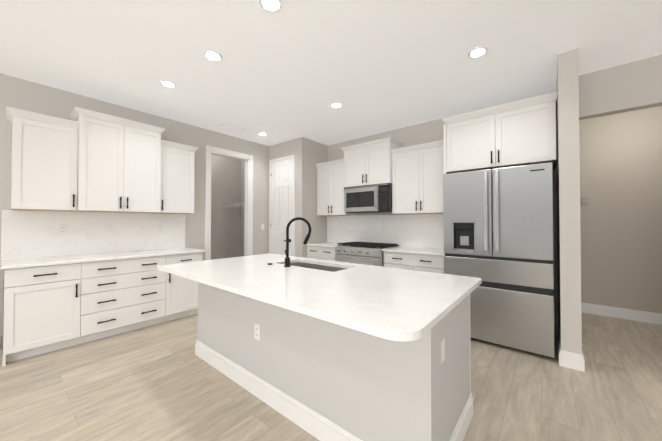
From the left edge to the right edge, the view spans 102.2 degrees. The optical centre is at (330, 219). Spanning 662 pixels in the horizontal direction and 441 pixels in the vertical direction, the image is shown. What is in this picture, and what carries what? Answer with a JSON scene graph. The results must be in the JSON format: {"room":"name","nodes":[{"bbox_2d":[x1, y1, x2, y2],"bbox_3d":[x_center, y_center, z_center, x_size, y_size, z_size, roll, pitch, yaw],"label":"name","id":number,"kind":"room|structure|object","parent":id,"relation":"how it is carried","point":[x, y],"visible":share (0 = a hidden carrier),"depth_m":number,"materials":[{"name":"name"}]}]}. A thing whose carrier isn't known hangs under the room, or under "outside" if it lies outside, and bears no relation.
{"room":"kitchen","nodes":[
{"label":"kitchen","id":0,"kind":"room"},
{"bbox_2d":[0,73,268,347],"bbox_3d":[-3.702,-0.095,2.558,0.120,2.865,7.550,-1,-1,39],"label":"wall","id":1,"kind":"structure","parent":0,"point":[21,94],"depth_m":3.98,"materials":[{"name":"grey paint"}]},
{"bbox_2d":[10,107,77,210],"bbox_3d":[-3.120,-0.586,2.918,0.330,0.975,0.475,-1,-1,39],"label":"upper cabinet","id":2,"kind":"object","parent":1,"relation":"attached to","point":[40,158],"depth_m":2.78,"materials":[{"name":"white wood"}]},
{"bbox_2d":[1,210,184,259],"bbox_3d":[-2.856,0.173,3.477,0.020,0.521,1.810,-1,-1,39],"label":"backsplash","id":3,"kind":"structure","parent":1,"relation":"attached to","point":[29,234],"depth_m":3.27,"materials":[{"name":"white stone"}]},
{"bbox_2d":[59,224,66,233],"bbox_3d":[-3.129,0.119,3.119,0.010,0.116,0.072,-1,-1,39],"label":"electrical outlet","id":4,"kind":"object","parent":3,"relation":"attached to","point":[62,228],"visible":1,"depth_m":3.12,"materials":[{"name":"white plastic"}]},
{"bbox_2d":[69,107,165,212],"bbox_3d":[-2.688,-0.650,3.393,0.400,1.115,0.927,-1,-1,39],"label":"upper cabinet","id":5,"kind":"object","parent":1,"relation":"attached to","point":[84,160],"depth_m":3.21,"materials":[{"name":"white wood"}]},
{"bbox_2d":[166,142,197,213],"bbox_3d":[-2.312,-0.574,3.908,0.330,0.975,0.470,-1,-1,39],"label":"upper cabinet","id":6,"kind":"object","parent":1,"relation":"attached to","point":[180,159],"depth_m":3.83,"materials":[{"name":"white wood"}]},
{"bbox_2d":[205,145,252,259],"bbox_3d":[-1.842,0.068,4.820,0.138,2.595,0.920,-1,-1,39],"label":"trim","id":7,"kind":"structure","parent":1,"relation":"attached to","point":[248,203],"depth_m":4.97,"materials":[{"name":"white paint"}]},
{"bbox_2d":[269,154,294,255],"bbox_3d":[-0.978,0.084,5.156,0.750,2.570,0.076,-1,-1,39],"label":"door","id":8,"kind":"structure","parent":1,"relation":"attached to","point":[281,194],"depth_m":5.17,"materials":[{"name":"white paint"}]},
{"bbox_2d":[211,154,240,259],"bbox_3d":[-2.628,-0.061,5.360,0.100,2.865,1.950,-1,-1,39],"label":"wall","id":9,"kind":"structure","parent":0,"point":[227,224],"depth_m":5.72,"materials":[{"name":"grey paint"}]},
{"bbox_2d":[240,160,244,256],"bbox_3d":[-1.675,-0.056,5.776,0.810,2.865,0.100,-1,-1,39],"label":"wall","id":10,"kind":"structure","parent":0,"point":[242,162],"depth_m":5.97,"materials":[{"name":"grey paint"}]},
{"bbox_2d":[223,203,243,220],"bbox_3d":[-1.851,-0.135,5.590,0.806,0.366,0.410,-1,-1,39],"label":"wire shelf","id":11,"kind":"object","parent":10,"relation":"attached to","point":[238,204],"visible":0.69,"depth_m":5.62,"materials":[{"name":"white metal"}]},
{"bbox_2d":[269,137,327,257],"bbox_3d":[-0.674,-0.059,5.507,1.080,2.865,0.850,-1,-1,39],"label":"wall block","id":12,"kind":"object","parent":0,"point":[309,154],"visible":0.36,"depth_m":4.99,"materials":[{"name":"grey paint"}]},
{"bbox_2d":[0,312,661,440],"bbox_3d":[-0.048,1.353,1.782,11.500,0.050,11.000,-1,-1,39],"label":"floor","id":13,"kind":"structure","parent":0,"point":[160,382],"depth_m":2.04,"materials":[{"name":"brown wood"}]},
{"bbox_2d":[2,263,81,366],"bbox_3d":[-3.028,0.898,2.799,0.600,0.884,0.515,-1,-1,39],"label":"base cabinet","id":14,"kind":"object","parent":13,"relation":"on","point":[49,308],"depth_m":2.60,"materials":[{"name":"white wood"}]},
{"bbox_2d":[82,255,173,342],"bbox_3d":[-2.610,0.904,3.310,0.600,0.884,0.924,-1,-1,39],"label":"base cabinet","id":15,"kind":"object","parent":13,"relation":"on","point":[119,296],"depth_m":3.11,"materials":[{"name":"white wood"}]},
{"bbox_2d":[174,252,201,318],"bbox_3d":[-2.207,0.910,3.804,0.600,0.884,0.470,-1,-1,39],"label":"base cabinet","id":16,"kind":"object","parent":13,"relation":"on","point":[185,290],"depth_m":3.63,"materials":[{"name":"white wood"}]},
{"bbox_2d":[0,247,204,269],"bbox_3d":[-2.611,0.446,3.287,0.635,0.030,1.830,-1,-1,39],"label":"countertop","id":17,"kind":"structure","parent":16,"relation":"on","point":[30,262],"depth_m":2.98,"materials":[{"name":"white stone"}]},
{"bbox_2d":[307,246,335,260],"bbox_3d":[0.000,0.924,4.909,0.691,0.885,0.642,-1,-1,39],"label":"base cabinet","id":18,"kind":"object","parent":13,"relation":"on","point":[322,253],"visible":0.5,"depth_m":4.69,"materials":[{"name":"white wood"}]},
{"bbox_2d":[306,242,337,247],"bbox_3d":[-0.005,0.466,4.910,0.694,0.030,0.614,-1,-1,39],"label":"countertop","id":19,"kind":"structure","parent":18,"relation":"on","point":[329,244],"depth_m":4.74,"materials":[{"name":"white stone"}]},
{"bbox_2d":[195,281,474,440],"bbox_3d":[-0.181,0.891,2.242,2.312,0.886,0.846,-1,-1,39],"label":"kitchen island","id":20,"kind":"object","parent":13,"relation":"on","point":[342,351],"depth_m":1.58,"materials":[{"name":"grey paint"}]},
{"bbox_2d":[254,323,259,339],"bbox_3d":[-0.558,0.850,2.018,0.072,0.116,0.010,-1,-1,39],"label":"outlet","id":21,"kind":"object","parent":20,"relation":"attached to","point":[256,331],"visible":1,"depth_m":2.02,"materials":[{"name":"white plastic"}]},
{"bbox_2d":[189,257,356,296],"bbox_3d":[-0.365,0.433,2.227,0.740,0.030,1.250,-1,-1,39],"label":"island countertop","id":22,"kind":"structure","parent":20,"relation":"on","point":[253,276],"depth_m":1.97,"materials":[{"name":"white stone"}]},
{"bbox_2d":[284,217,310,266],"bbox_3d":[-0.315,0.202,2.390,0.217,0.437,0.191,-1,-1,39],"label":"faucet","id":23,"kind":"object","parent":22,"relation":"on","point":[287,258],"visible":1,"depth_m":2.36,"materials":[{"name":"black metal"}]},
{"bbox_2d":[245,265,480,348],"bbox_3d":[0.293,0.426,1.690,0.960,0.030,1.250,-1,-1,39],"label":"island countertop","id":24,"kind":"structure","parent":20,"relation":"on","point":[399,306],"depth_m":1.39,"materials":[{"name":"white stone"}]},
{"bbox_2d":[281,261,348,268],"bbox_3d":[-0.161,0.566,2.475,0.764,0.254,0.359,-1,-1,39],"label":"sink","id":25,"kind":"object","parent":24,"relation":"in","point":[308,264],"depth_m":2.67,"materials":[{"name":"grey metal"}]},
{"bbox_2d":[441,338,444,363],"bbox_3d":[0.568,0.672,1.365,0.010,0.116,0.072,-1,-1,39],"label":"outlet","id":26,"kind":"object","parent":20,"relation":"attached to","point":[442,350],"visible":0.69,"depth_m":1.36,"materials":[{"name":"white plastic"}]},
{"bbox_2d":[334,242,399,266],"bbox_3d":[0.576,0.881,4.378,0.862,0.958,0.691,-1,-1,39],"label":"range","id":27,"kind":"object","parent":13,"relation":"on","point":[368,253],"visible":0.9,"depth_m":4.16,"materials":[{"name":"grey metal"}]},
{"bbox_2d":[383,251,443,273],"bbox_3d":[1.280,0.911,3.864,0.866,0.885,0.642,-1,-1,39],"label":"base cabinet","id":28,"kind":"object","parent":13,"relation":"on","point":[424,262],"visible":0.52,"depth_m":3.63,"materials":[{"name":"white wood"}]},
{"bbox_2d":[382,246,443,255],"bbox_3d":[1.276,0.453,3.864,0.869,0.030,0.614,-1,-1,39],"label":"countertop","id":29,"kind":"structure","parent":28,"relation":"on","point":[425,251],"depth_m":3.72,"materials":[{"name":"white stone"}]},
{"bbox_2d":[443,161,554,357],"bbox_3d":[1.948,0.397,3.115,0.990,1.895,0.905,-1,-1,39],"label":"refrigerator","id":30,"kind":"object","parent":13,"relation":"on","point":[498,231],"visible":0.96,"depth_m":2.73,"materials":[{"name":"grey metal"}]},
{"bbox_2d":[0,0,661,145],"bbox_3d":[-0.048,-1.587,1.819,11.500,0.100,11.000,-1,-1,39],"label":"ceiling","id":31,"kind":"structure","parent":0,"point":[291,69],"depth_m":2.46,"materials":[{"name":"white paint"}]},
{"bbox_2d":[160,80,176,87],"bbox_3d":[-1.830,-1.518,3.003,0.164,0.009,0.164,-1,-1,39],"label":"recessed light","id":32,"kind":"object","parent":31,"relation":"in","point":[167,83],"visible":1,"depth_m":3.00,"materials":[{"name":"white paint"}]},
{"bbox_2d":[203,50,222,61],"bbox_3d":[-1.104,-1.524,2.500,0.164,0.009,0.164,-1,-1,39],"label":"recessed light","id":33,"kind":"object","parent":31,"relation":"in","point":[211,55],"visible":1,"depth_m":2.49,"materials":[{"name":"white paint"}]},
{"bbox_2d":[219,123,245,132],"bbox_3d":[-1.616,-1.499,4.403,0.180,0.012,0.400,-1,-1,39],"label":"ceiling vent","id":34,"kind":"object","parent":31,"relation":"in","point":[233,128],"visible":0.96,"depth_m":4.38,"materials":[{"name":"white metal"}]},
{"bbox_2d":[259,0,281,12],"bbox_3d":[-0.429,-1.532,1.897,0.164,0.009,0.164,-1,-1,39],"label":"recessed light","id":35,"kind":"object","parent":31,"relation":"in","point":[272,6],"visible":1,"depth_m":1.91,"materials":[{"name":"white paint"}]},
{"bbox_2d":[330,102,341,107],"bbox_3d":[0.070,-1.511,3.543,0.164,0.009,0.164,-1,-1,39],"label":"recessed light","id":36,"kind":"object","parent":31,"relation":"in","point":[336,105],"visible":1,"depth_m":3.54,"materials":[{"name":"white paint"}]},
{"bbox_2d":[468,46,487,57],"bbox_3d":[1.343,-1.525,2.445,0.164,0.009,0.164,-1,-1,39],"label":"recessed light","id":37,"kind":"object","parent":31,"relation":"in","point":[477,52],"visible":1,"depth_m":2.44,"materials":[{"name":"white paint"}]},
{"bbox_2d":[328,91,557,332],"bbox_3d":[1.397,-0.074,4.281,3.680,2.865,0.130,-1,-1,39],"label":"wall","id":38,"kind":"structure","parent":0,"point":[424,132],"depth_m":4.17,"materials":[{"name":"grey paint"}]},
{"bbox_2d":[315,160,334,214],"bbox_3d":[-0.009,-0.559,5.136,0.407,0.976,0.330,-1,-1,39],"label":"upper cabinet","id":39,"kind":"object","parent":38,"relation":"attached to","point":[325,171],"depth_m":5.00,"materials":[{"name":"white wood"}]},
{"bbox_2d":[335,159,356,214],"bbox_3d":[0.214,-0.561,4.954,0.407,0.976,0.330,-1,-1,39],"label":"upper cabinet","id":40,"kind":"object","parent":38,"relation":"attached to","point":[339,189],"depth_m":4.80,"materials":[{"name":"white wood"}]},
{"bbox_2d":[343,143,366,186],"bbox_3d":[0.542,-0.889,4.645,0.497,0.675,0.400,-1,-1,39],"label":"upper cabinet","id":41,"kind":"object","parent":38,"relation":"attached to","point":[355,158],"depth_m":4.50,"materials":[{"name":"white wood"}]},
{"bbox_2d":[367,139,402,184],"bbox_3d":[0.834,-0.892,4.406,0.497,0.675,0.400,-1,-1,39],"label":"upper cabinet","id":42,"kind":"object","parent":38,"relation":"attached to","point":[379,152],"depth_m":4.21,"materials":[{"name":"white wood"}]},
{"bbox_2d":[344,183,391,212],"bbox_3d":[0.668,-0.333,4.494,0.869,0.437,0.459,-1,-1,39],"label":"microwave","id":43,"kind":"object","parent":42,"relation":"attached to","point":[375,198],"visible":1,"depth_m":4.33,"materials":[{"name":"grey metal"}]},
{"bbox_2d":[327,214,443,248],"bbox_3d":[0.870,0.187,4.608,2.435,0.521,0.020,-1,-1,39],"label":"backsplash","id":44,"kind":"structure","parent":38,"relation":"attached to","point":[417,230],"depth_m":4.48,"materials":[{"name":"white stone"}]},
{"bbox_2d":[391,144,422,213],"bbox_3d":[1.239,-0.571,4.117,0.490,0.976,0.330,-1,-1,39],"label":"upper cabinet","id":45,"kind":"object","parent":38,"relation":"attached to","point":[406,162],"depth_m":3.99,"materials":[{"name":"white wood"}]},
{"bbox_2d":[423,140,442,213],"bbox_3d":[1.526,-0.574,3.882,0.489,0.976,0.330,-1,-1,39],"label":"upper cabinet","id":46,"kind":"object","parent":38,"relation":"attached to","point":[432,152],"depth_m":3.75,"materials":[{"name":"white wood"}]},
{"bbox_2d":[443,107,504,173],"bbox_3d":[1.873,-0.915,3.403,0.585,0.654,0.640,-1,-1,39],"label":"upper cabinet","id":47,"kind":"object","parent":38,"relation":"attached to","point":[473,141],"depth_m":3.15,"materials":[{"name":"white wood"}]},
{"bbox_2d":[556,48,581,354],"bbox_3d":[2.483,-0.092,2.813,0.140,2.865,1.030,-1,-1,39],"label":"wall","id":48,"kind":"structure","parent":0,"point":[568,227],"depth_m":2.42,"materials":[{"name":"grey paint"}]},
{"bbox_2d":[503,91,557,169],"bbox_3d":[2.234,-0.919,3.108,0.584,0.654,0.640,-1,-1,39],"label":"upper cabinet","id":49,"kind":"object","parent":48,"relation":"attached to","point":[518,133],"depth_m":2.81,"materials":[{"name":"white wood"}]},
{"bbox_2d":[577,352,584,371],"bbox_3d":[2.405,1.267,2.580,0.018,0.140,0.625,-1,-1,39],"label":"baseboard","id":50,"kind":"structure","parent":48,"relation":"attached to","point":[581,362],"depth_m":2.35,"materials":[{"name":"white paint"}]},
{"bbox_2d":[579,106,661,313],"bbox_3d":[4.635,-0.088,3.186,6.000,2.865,0.130,-1,-1,39],"label":"wall","id":51,"kind":"structure","parent":0,"point":[621,210],"depth_m":3.64,"materials":[{"name":"beige paint"}]},
{"bbox_2d":[582,197,587,203],"bbox_3d":[3.680,-0.267,3.869,0.070,0.100,0.018,-1,-1,39],"label":"light switch","id":52,"kind":"object","parent":51,"relation":"attached to","point":[584,200],"visible":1,"depth_m":3.86,"materials":[{"name":"grey plastic"}]},
{"bbox_2d":[581,303,661,324],"bbox_3d":[4.589,1.274,3.113,6.000,0.140,0.015,-1,-1,39],"label":"baseboard","id":53,"kind":"structure","parent":51,"relation":"attached to","point":[629,314],"depth_m":3.62,"materials":[{"name":"white paint"}]},
{"bbox_2d":[579,54,661,119],"bbox_3d":[4.324,-0.108,1.510,4.360,2.865,0.120,-1,-1,39],"label":"wall","id":54,"kind":"structure","parent":0,"point":[630,86],"depth_m":2.64,"materials":[{"name":"grey paint"}]}
]}

